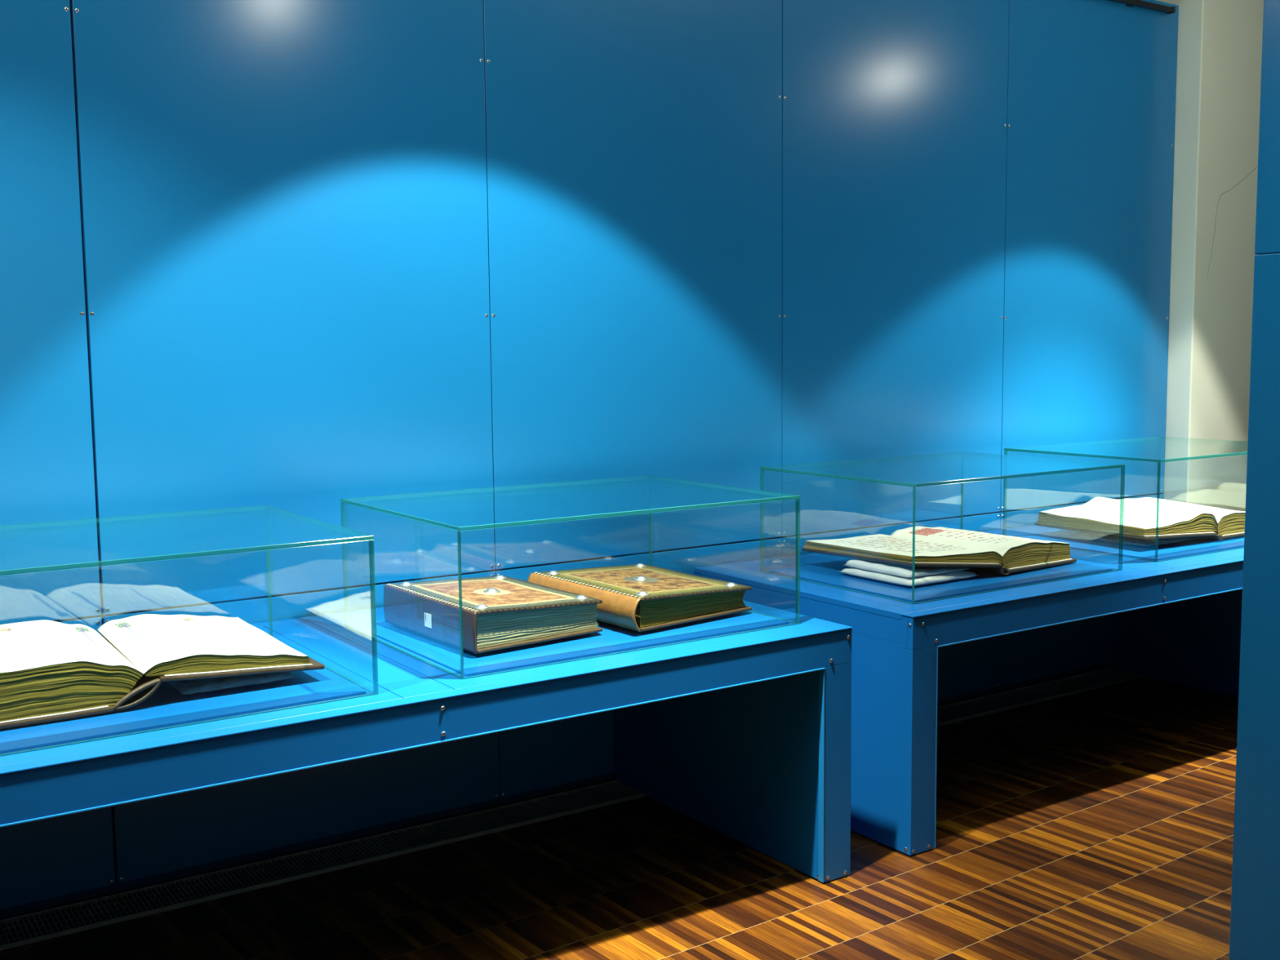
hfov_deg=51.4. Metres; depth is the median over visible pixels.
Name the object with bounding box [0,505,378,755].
glass display case
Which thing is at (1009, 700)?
floor vent
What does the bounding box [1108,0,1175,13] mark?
track rail
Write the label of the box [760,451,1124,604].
glass display case
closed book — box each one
[383,574,603,653]
[526,563,751,631]
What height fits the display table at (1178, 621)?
0.740 m
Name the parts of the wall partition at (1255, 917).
wall panel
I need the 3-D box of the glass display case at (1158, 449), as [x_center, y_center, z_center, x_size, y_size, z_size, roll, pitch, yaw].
[2.118,0.051,5.431,1.034,0.376,0.723,-4,7,-34]
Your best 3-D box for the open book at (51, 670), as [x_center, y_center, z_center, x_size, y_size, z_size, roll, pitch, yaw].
[-1.264,0.428,3.223,0.830,0.126,0.578,-4,7,-34]
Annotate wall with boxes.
[0,0,1178,919]
[1155,0,1263,511]
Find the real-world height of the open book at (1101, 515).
0.131 m
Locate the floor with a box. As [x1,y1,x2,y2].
[0,666,1238,959]
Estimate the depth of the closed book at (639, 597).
3.88 m
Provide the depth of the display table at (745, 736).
3.53 m
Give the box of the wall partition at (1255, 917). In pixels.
[1229,0,1279,959]
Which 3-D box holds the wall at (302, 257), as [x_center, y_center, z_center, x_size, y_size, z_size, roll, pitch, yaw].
[-1.505,-0.361,3.700,9.671,3.100,0.103,-4,7,-34]
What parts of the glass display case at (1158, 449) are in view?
pane, pane, pane, plate, pane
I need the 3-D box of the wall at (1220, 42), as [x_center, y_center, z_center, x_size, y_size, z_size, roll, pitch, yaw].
[3.324,-1.184,8.101,3.325,3.750,2.324,-4,7,-34]
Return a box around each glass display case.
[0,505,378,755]
[340,475,799,679]
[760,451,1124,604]
[1002,435,1248,561]
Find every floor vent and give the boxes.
[0,779,645,951]
[937,666,1145,726]
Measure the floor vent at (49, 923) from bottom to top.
0.013 m
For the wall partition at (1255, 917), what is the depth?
2.40 m
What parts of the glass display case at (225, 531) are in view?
plate, pane, pane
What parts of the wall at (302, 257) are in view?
wall panel, wall panel, wall panel, wall panel, wall panel, wall panel, wall panel, wall panel, wall panel, wall panel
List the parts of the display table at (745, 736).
opening trim, foot plate, panel, opening trim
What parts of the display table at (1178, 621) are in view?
foot plate, panel, opening trim, opening trim, panel, foot plate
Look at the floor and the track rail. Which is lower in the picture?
the floor
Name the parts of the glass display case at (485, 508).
pane, pane, pane, plate, pane, pane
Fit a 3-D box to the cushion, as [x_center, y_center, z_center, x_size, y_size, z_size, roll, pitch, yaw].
[0.923,0.304,4.575,0.334,0.057,0.350,-4,7,-34]
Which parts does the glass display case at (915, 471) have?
pane, pane, plate, pane, pane, pane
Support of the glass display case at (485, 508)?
on the display table at (745, 736)
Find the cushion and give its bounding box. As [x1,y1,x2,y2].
[840,559,978,586]
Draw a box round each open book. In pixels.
[0,613,324,728]
[801,525,1076,575]
[1035,497,1244,540]
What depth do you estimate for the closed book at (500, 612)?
3.63 m
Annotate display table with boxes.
[0,600,853,882]
[693,524,1244,855]

